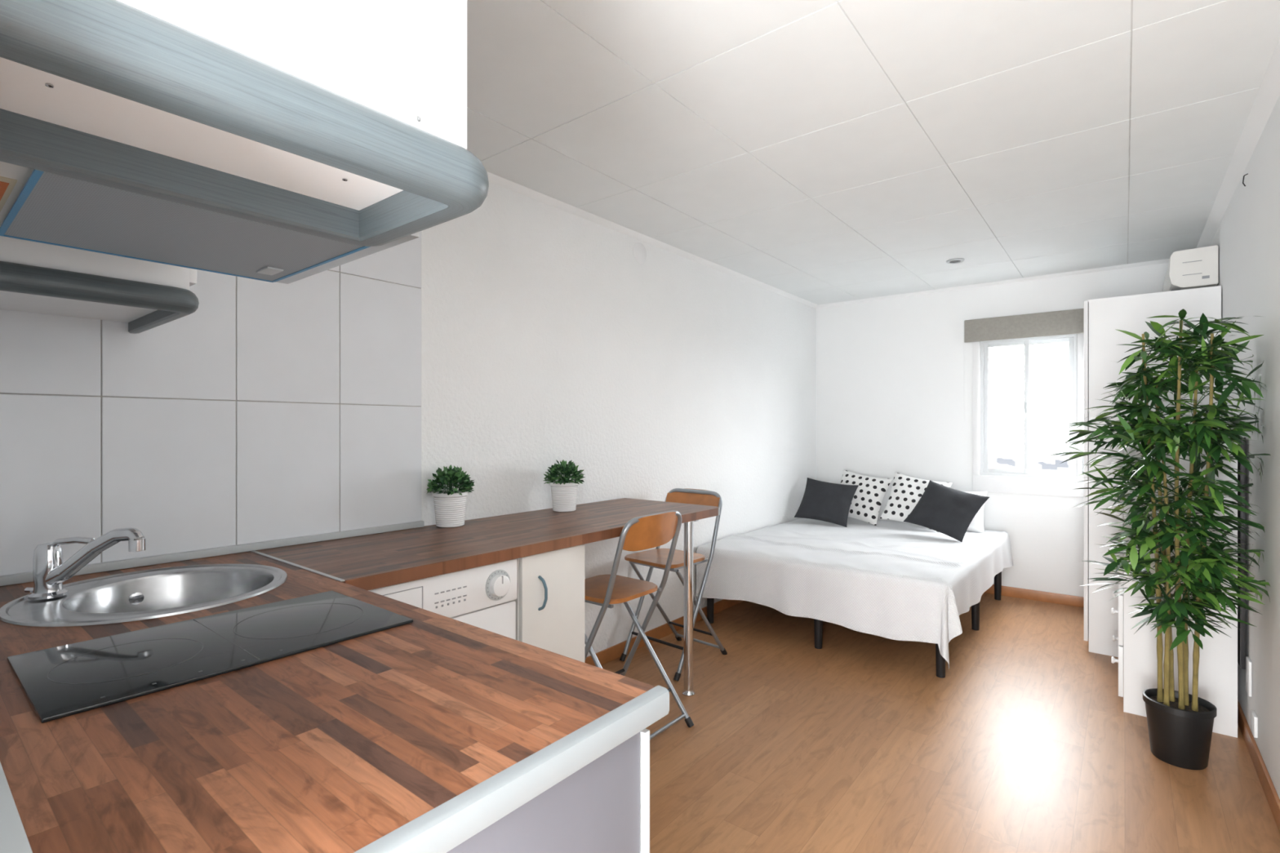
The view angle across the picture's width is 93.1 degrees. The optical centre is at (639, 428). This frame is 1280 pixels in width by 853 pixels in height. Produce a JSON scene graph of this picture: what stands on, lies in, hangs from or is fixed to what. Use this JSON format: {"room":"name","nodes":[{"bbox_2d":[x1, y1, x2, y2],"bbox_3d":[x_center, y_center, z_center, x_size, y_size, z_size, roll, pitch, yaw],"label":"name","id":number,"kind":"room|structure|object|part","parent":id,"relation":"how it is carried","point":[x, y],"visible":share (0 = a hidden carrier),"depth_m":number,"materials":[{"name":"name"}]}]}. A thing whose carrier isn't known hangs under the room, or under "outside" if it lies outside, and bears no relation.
{"room":"studio apartment","nodes":[
{"label":"studio apartment","id":0,"kind":"room"},
{"bbox_2d":[0,181,816,657],"bbox_3d":[-0.501,0.075,3.095,0.162,2.450,7.010,0,0,39],"label":"wall","id":1,"kind":"structure","parent":0,"point":[545,339],"depth_m":2.51,"materials":[{"name":"paint"}]},
{"bbox_2d":[633,242,646,263],"bbox_3d":[0.002,-1.045,3.609,0.004,0.124,0.124,0,0,39],"label":"junction","id":2,"kind":"object","parent":1,"relation":"attached to","point":[639,251],"visible":1,"depth_m":3.61,"materials":[{"name":"white plastic"}]},
{"bbox_2d":[486,171,817,308],"bbox_3d":[0.391,-1.135,4.079,0.028,0.028,4.060,0,0,39],"label":"trim","id":3,"kind":"structure","parent":1,"relation":"attached to","point":[492,178],"depth_m":3.48,"materials":[{"name":"paint"}]},
{"bbox_2d":[584,599,742,666],"bbox_3d":[0.485,1.262,4.208,0.012,0.075,3.740,0,0,39],"label":"baseboard","id":4,"kind":"structure","parent":1,"relation":"attached to","point":[604,656],"depth_m":3.70,"materials":[{"name":"brown wood"}]},
{"bbox_2d":[431,489,468,527],"bbox_3d":[-0.779,0.329,2.492,0.146,0.140,0.146,0,0,39],"label":"ribbed pot","id":5,"kind":"object","parent":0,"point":[450,505],"depth_m":2.44,"materials":[{"name":"white ceramic"}]},
{"bbox_2d":[549,480,579,511],"bbox_3d":[-0.368,0.329,2.951,0.146,0.140,0.146,0,0,39],"label":"ribbed pot","id":6,"kind":"object","parent":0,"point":[564,493],"depth_m":2.90,"materials":[{"name":"white ceramic"}]},
{"bbox_2d":[466,0,1279,304],"bbox_3d":[0.590,-1.200,2.223,2.955,0.100,7.010,0,0,39],"label":"ceiling","id":7,"kind":"structure","parent":0,"point":[818,152],"depth_m":2.30,"materials":[{"name":"white paint"}]},
{"bbox_2d":[946,257,964,263],"bbox_3d":[2.153,-1.143,4.143,0.110,0.011,0.110,0,0,39],"label":"recessed light","id":8,"kind":"object","parent":7,"relation":"in","point":[956,260],"visible":1,"depth_m":4.13,"materials":[{"name":"metal"}]},
{"bbox_2d":[601,592,1279,852],"bbox_3d":[0.590,1.340,2.223,2.955,0.080,7.010,0,0,39],"label":"floor","id":9,"kind":"structure","parent":0,"point":[1027,743],"depth_m":2.43,"materials":[{"name":"brown wood"}]},
{"bbox_2d":[0,520,669,852],"bbox_3d":[-0.647,0.838,1.422,1.700,0.925,1.342,0,0,39],"label":"countertop","id":10,"kind":"structure","parent":9,"relation":"on","point":[434,732],"depth_m":0.79,"materials":[{"name":"brown wood"}]},
{"bbox_2d":[24,528,146,599],"bbox_3d":[-1.290,0.310,1.413,0.317,0.166,0.068,0,0,6],"label":"kitchen faucet","id":11,"kind":"object","parent":10,"relation":"on","point":[50,571],"visible":1,"depth_m":1.40,"materials":[{"name":"silver metal"}]},
{"bbox_2d":[0,564,287,626],"bbox_3d":[-1.187,0.474,1.497,0.550,0.162,0.550,0,0,39],"label":"sink","id":12,"kind":"object","parent":10,"relation":"in","point":[140,595],"visible":0.53,"depth_m":1.59,"materials":[{"name":"metal"}]},
{"bbox_2d":[6,590,413,723],"bbox_3d":[-0.779,0.396,1.148,0.360,0.007,0.550,0,0,39],"label":"cooktop","id":13,"kind":"object","parent":10,"relation":"in","point":[60,682],"visible":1,"depth_m":1.08,"materials":[{"name":"black glass"}]},
{"bbox_3d":[-1.286,0.388,1.966,0.022,0.025,1.292,0,0,39],"label":"worktop trim","id":14,"kind":"part","parent":10,"relation":"part of","materials":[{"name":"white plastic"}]},
{"bbox_3d":[-0.183,0.417,0.660,0.022,0.039,0.702,0,0,39],"label":"worktop trim","id":15,"kind":"part","parent":10,"relation":"part of","materials":[{"name":"grey plastic"}]},
{"bbox_3d":[-0.211,0.870,0.665,0.017,0.861,0.656,0,0,39],"label":"panel","id":16,"kind":"part","parent":10,"relation":"part of","materials":[{"name":"grey laminate"}]},
{"bbox_2d":[368,559,516,639],"bbox_3d":[-0.821,0.871,2.041,0.638,0.858,0.562,0,0,39],"label":"washing machine","id":17,"kind":"object","parent":9,"relation":"on","point":[482,597],"visible":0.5,"depth_m":1.93,"materials":[{"name":"white metal"}]},
{"bbox_3d":[-0.697,0.513,1.725,0.002,0.094,0.175,0,0,39],"label":"detergent drawer","id":18,"kind":"part","parent":17,"relation":"part of","materials":[{"name":"white plastic"}]},
{"bbox_3d":[-0.605,0.929,1.867,0.017,0.681,0.558,0,0,39],"label":"panel","id":19,"kind":"part","parent":17,"relation":"part of","materials":[{"name":"white metal"}]},
{"bbox_2d":[254,497,719,696],"bbox_3d":[-0.429,0.850,2.548,0.654,0.900,1.920,0,0,39],"label":"bar table","id":20,"kind":"object","parent":9,"relation":"on","point":[379,560],"visible":0.96,"depth_m":2.18,"materials":[{"name":"brown wood"}]},
{"bbox_2d":[426,464,475,527],"bbox_3d":[-0.772,0.274,2.482,0.186,0.251,0.207,0,0,39],"label":"potted herb","id":21,"kind":"object","parent":20,"relation":"on","point":[450,504],"visible":1,"depth_m":2.44,"materials":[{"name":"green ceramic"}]},
{"bbox_2d":[543,459,585,511],"bbox_3d":[-0.370,0.274,2.946,0.205,0.250,0.200,0,0,39],"label":"potted herb","id":22,"kind":"object","parent":20,"relation":"on","point":[564,493],"visible":1,"depth_m":2.90,"materials":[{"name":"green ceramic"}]},
{"bbox_3d":[0.238,0.869,2.972,0.100,0.862,0.100,0,0,39],"label":"chrome leg","id":23,"kind":"part","parent":20,"relation":"part of","materials":[{"name":"silver metal"}]},
{"bbox_2d":[513,544,584,662],"bbox_3d":[-0.542,0.870,2.396,0.665,0.861,0.315,0,0,39],"label":"base cabinet","id":24,"kind":"object","parent":9,"relation":"on","point":[549,602],"visible":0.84,"depth_m":2.20,"materials":[{"name":"beige laminate"}]},
{"bbox_3d":[-0.343,0.583,2.139,0.037,0.125,0.015,0,0,24],"label":"door handle","id":25,"kind":"part","parent":24,"relation":"part of","materials":[{"name":"silver metal"}]},
{"bbox_2d":[584,510,693,740],"bbox_3d":[-0.074,0.833,2.671,0.520,0.951,0.419,0,0,39],"label":"folding chair","id":26,"kind":"object","parent":9,"relation":"on","point":[655,530],"visible":0.83,"depth_m":2.61,"materials":[{"name":"brown wood"}]},
{"bbox_3d":[-0.138,0.717,2.722,0.355,0.017,0.363,0,0,39],"label":"seat","id":27,"kind":"part","parent":26,"relation":"part of","materials":[{"name":"brown wood"}]},
{"bbox_3d":[-0.089,0.826,2.683,0.421,0.934,0.413,0,0,39],"label":"frame","id":28,"kind":"part","parent":26,"relation":"part of","materials":[{"name":"silver metal"}]},
{"bbox_3d":[0.060,0.431,2.564,0.074,0.147,0.382,0,0,39],"label":"backrest","id":29,"kind":"part","parent":26,"relation":"part of","materials":[{"name":"brown wood"}]},
{"bbox_2d":[619,488,727,681],"bbox_3d":[0.199,0.833,3.432,0.419,0.951,0.520,0,0,43],"label":"folding chair","id":30,"kind":"object","parent":9,"relation":"on","point":[657,557],"visible":0.77,"depth_m":3.41,"materials":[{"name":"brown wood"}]},
{"bbox_3d":[0.143,0.717,3.372,0.363,0.017,0.355,0,0,43],"label":"seat","id":31,"kind":"part","parent":30,"relation":"part of","materials":[{"name":"brown wood"}]},
{"bbox_3d":[0.315,0.431,3.558,0.382,0.147,0.074,0,0,43],"label":"backrest","id":32,"kind":"part","parent":30,"relation":"part of","materials":[{"name":"brown wood"}]},
{"bbox_2d":[696,517,1013,678],"bbox_3d":[1.602,1.035,4.311,1.595,0.531,2.084,0,0,39],"label":"double bed","id":33,"kind":"object","parent":9,"relation":"on","point":[895,580],"visible":0.94,"depth_m":3.65,"materials":[{"name":"white fabric"}]},
{"bbox_2d":[794,477,858,527],"bbox_3d":[1.555,0.609,5.068,0.470,0.365,0.243,0,0,35],"label":"cushion","id":34,"kind":"object","parent":33,"relation":"on","point":[828,502],"visible":1,"depth_m":5.02,"materials":[{"name":"fabric"}]},
{"bbox_2d":[840,469,892,525],"bbox_3d":[1.860,0.577,5.146,0.221,0.430,0.482,0,0,-43],"label":"cushion","id":35,"kind":"object","parent":33,"relation":"on","point":[867,500],"visible":0.7,"depth_m":5.05,"materials":[{"name":"fabric"}]},
{"bbox_2d":[880,471,952,532],"bbox_3d":[2.194,0.575,4.827,0.495,0.433,0.232,0,0,37],"label":"cushion","id":36,"kind":"object","parent":33,"relation":"on","point":[906,491],"visible":0.56,"depth_m":4.83,"materials":[{"name":"fabric"}]},
{"bbox_2d":[903,480,989,542],"bbox_3d":[2.237,0.595,4.447,0.261,0.394,0.512,0,0,-33],"label":"cushion","id":37,"kind":"object","parent":33,"relation":"on","point":[948,511],"visible":1,"depth_m":4.37,"materials":[{"name":"fabric"}]},
{"bbox_2d":[964,491,987,533],"bbox_3d":[2.492,0.638,4.767,0.400,0.306,0.164,0,0,39],"label":"pillow","id":38,"kind":"object","parent":33,"relation":"on","point":[976,524],"visible":0.14,"depth_m":4.63,"materials":[{"name":"fabric"}]},
{"bbox_2d":[1082,285,1221,657],"bbox_3d":[3.128,0.275,3.770,0.612,2.050,1.015,0,0,39],"label":"wardrobe","id":39,"kind":"object","parent":9,"relation":"on","point":[1102,354],"visible":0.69,"depth_m":3.48,"materials":[{"name":"white laminate"}]},
{"bbox_2d":[1048,308,1270,769],"bbox_3d":[2.023,0.428,2.431,0.652,1.744,0.894,0,0,39],"label":"bamboo","id":40,"kind":"object","parent":9,"relation":"on","point":[1180,722],"visible":1,"depth_m":2.31,"materials":[{"name":"green plant"}]},
{"bbox_2d":[1111,436,1237,737],"bbox_3d":[2.570,0.668,2.958,0.424,1.263,0.720,0,0,39],"label":"dresser","id":41,"kind":"object","parent":9,"relation":"on","point":[1137,661],"visible":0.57,"depth_m":2.66,"materials":[{"name":"white laminate"}]},
{"bbox_2d":[816,262,1168,596],"bbox_3d":[2.732,0.075,4.902,2.655,2.450,0.150,0,0,39],"label":"wall","id":42,"kind":"structure","parent":0,"point":[895,375],"depth_m":5.03,"materials":[{"name":"paint"}]},
{"bbox_2d":[817,258,1169,307],"bbox_3d":[2.678,-1.139,4.835,2.655,0.022,0.022,0,0,39],"label":"trim","id":43,"kind":"structure","parent":42,"relation":"attached to","point":[1166,260],"depth_m":4.70,"materials":[{"name":"paint"}]},
{"bbox_2d":[973,333,1084,497],"bbox_3d":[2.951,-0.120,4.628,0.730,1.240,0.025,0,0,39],"label":"window frame","id":44,"kind":"structure","parent":42,"relation":"attached to","point":[1001,484],"depth_m":4.64,"materials":[{"name":"white plastic"}]},
{"bbox_2d":[983,337,1074,475],"bbox_3d":[2.982,-0.165,4.667,0.586,1.026,0.055,0,0,39],"label":"window","id":45,"kind":"structure","parent":42,"relation":"in","point":[1026,343],"depth_m":4.65,"materials":[{"name":"plastic"}]},
{"bbox_2d":[964,308,1084,422],"bbox_3d":[2.899,-0.458,4.614,0.784,0.815,0.059,0,0,39],"label":"blind","id":46,"kind":"object","parent":45,"relation":"attached to","point":[1069,322],"visible":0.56,"depth_m":4.57,"materials":[{"name":"grey fabric"}]},
{"bbox_2d":[1024,402,1026,413],"bbox_3d":[2.954,-0.160,4.647,0.018,0.080,0.012,0,0,39],"label":"latch","id":47,"kind":"object","parent":45,"relation":"attached to","point":[1025,403],"visible":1,"depth_m":4.64,"materials":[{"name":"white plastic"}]},
{"bbox_3d":[3.098,-0.165,4.594,0.313,1.026,0.025,0,0,39],"label":"sash","id":48,"kind":"part","parent":45,"relation":"part of","materials":[{"name":"glass"}]},
{"bbox_2d":[984,584,1084,607],"bbox_3d":[2.681,1.262,4.839,2.629,0.075,0.012,0,0,39],"label":"baseboard","id":49,"kind":"structure","parent":42,"relation":"attached to","point":[1069,600],"depth_m":4.56,"materials":[{"name":"brown wood"}]},
{"bbox_2d":[1142,688,1216,769],"bbox_3d":[2.121,1.184,2.389,0.218,0.232,0.218,0,0,39],"label":"pot","id":50,"kind":"object","parent":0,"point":[1180,731],"depth_m":2.33,"materials":[{"name":"black plastic"}]},
{"bbox_2d":[1209,94,1279,799],"bbox_3d":[1.685,0.075,1.348,0.150,2.450,7.010,0,0,39],"label":"wall","id":51,"kind":"structure","parent":0,"point":[1246,237],"depth_m":2.27,"materials":[{"name":"paint"}]},
{"bbox_2d":[1162,244,1217,292],"bbox_3d":[3.314,-0.889,3.673,0.200,0.212,0.843,0,0,39],"label":"air conditioner","id":52,"kind":"object","parent":51,"relation":"attached to","point":[1196,268],"visible":0.71,"depth_m":3.35,"materials":[{"name":"white plastic"}]},
{"bbox_2d":[1196,37,1279,248],"bbox_3d":[1.594,-1.127,1.389,0.045,0.045,6.760,0,0,39],"label":"trim","id":53,"kind":"structure","parent":51,"relation":"attached to","point":[1268,95],"depth_m":2.39,"materials":[{"name":"paint"}]},
{"bbox_2d":[1237,437,1245,669],"bbox_3d":[2.698,0.519,2.760,0.016,0.962,0.620,0,0,39],"label":"panel","id":54,"kind":"object","parent":51,"relation":"attached to","point":[1242,627],"visible":0.3,"depth_m":2.52,"materials":[{"name":"black rubber"}]},
{"bbox_2d":[1242,173,1248,186],"bbox_3d":[2.523,-1.036,2.528,0.018,0.053,0.004,0,0,39],"label":"wall hook","id":55,"kind":"object","parent":51,"relation":"attached to","point":[1247,173],"visible":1,"depth_m":2.53,"materials":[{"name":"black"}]},
{"bbox_2d":[1245,656,1252,697],"bbox_3d":[2.481,1.010,2.472,0.010,0.140,0.080,0,0,39],"label":"power outlet","id":56,"kind":"object","parent":51,"relation":"attached to","point":[1248,663],"visible":1,"depth_m":2.45,"materials":[{"name":"white plastic"}]},
{"bbox_2d":[1250,709,1257,737],"bbox_3d":[2.393,1.150,2.363,0.012,0.080,0.080,0,0,39],"label":"power outlet","id":57,"kind":"object","parent":51,"relation":"attached to","point":[1254,719],"visible":1,"depth_m":2.34,"materials":[{"name":"white plastic"}]},
{"bbox_2d":[1237,699,1279,832],"bbox_3d":[1.603,1.262,1.374,0.012,0.075,6.747,0,0,39],"label":"baseboard","id":58,"kind":"structure","parent":51,"relation":"attached to","point":[1272,797],"depth_m":2.23,"materials":[{"name":"brown wood"}]},
{"bbox_3d":[-1.130,0.075,0.849,1.685,2.450,0.155,0,0,39],"label":"wall","id":59,"kind":"structure","parent":0,"visible":0},
{"bbox_2d":[0,0,488,333],"bbox_3d":[-0.948,-0.712,1.105,1.623,0.873,0.463,0,0,39],"label":"upper cabinet","id":60,"kind":"object","parent":59,"relation":"attached to","point":[342,121],"visible":0.98,"depth_m":0.67,"materials":[{"name":"white laminate"}]},
{"bbox_2d":[0,161,419,284],"bbox_3d":[-0.760,-0.362,1.021,0.547,0.073,0.525,0,0,39],"label":"range hood","id":61,"kind":"object","parent":60,"relation":"attached to","point":[37,206],"visible":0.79,"depth_m":1.02,"materials":[{"name":"grey metal"}]}
]}

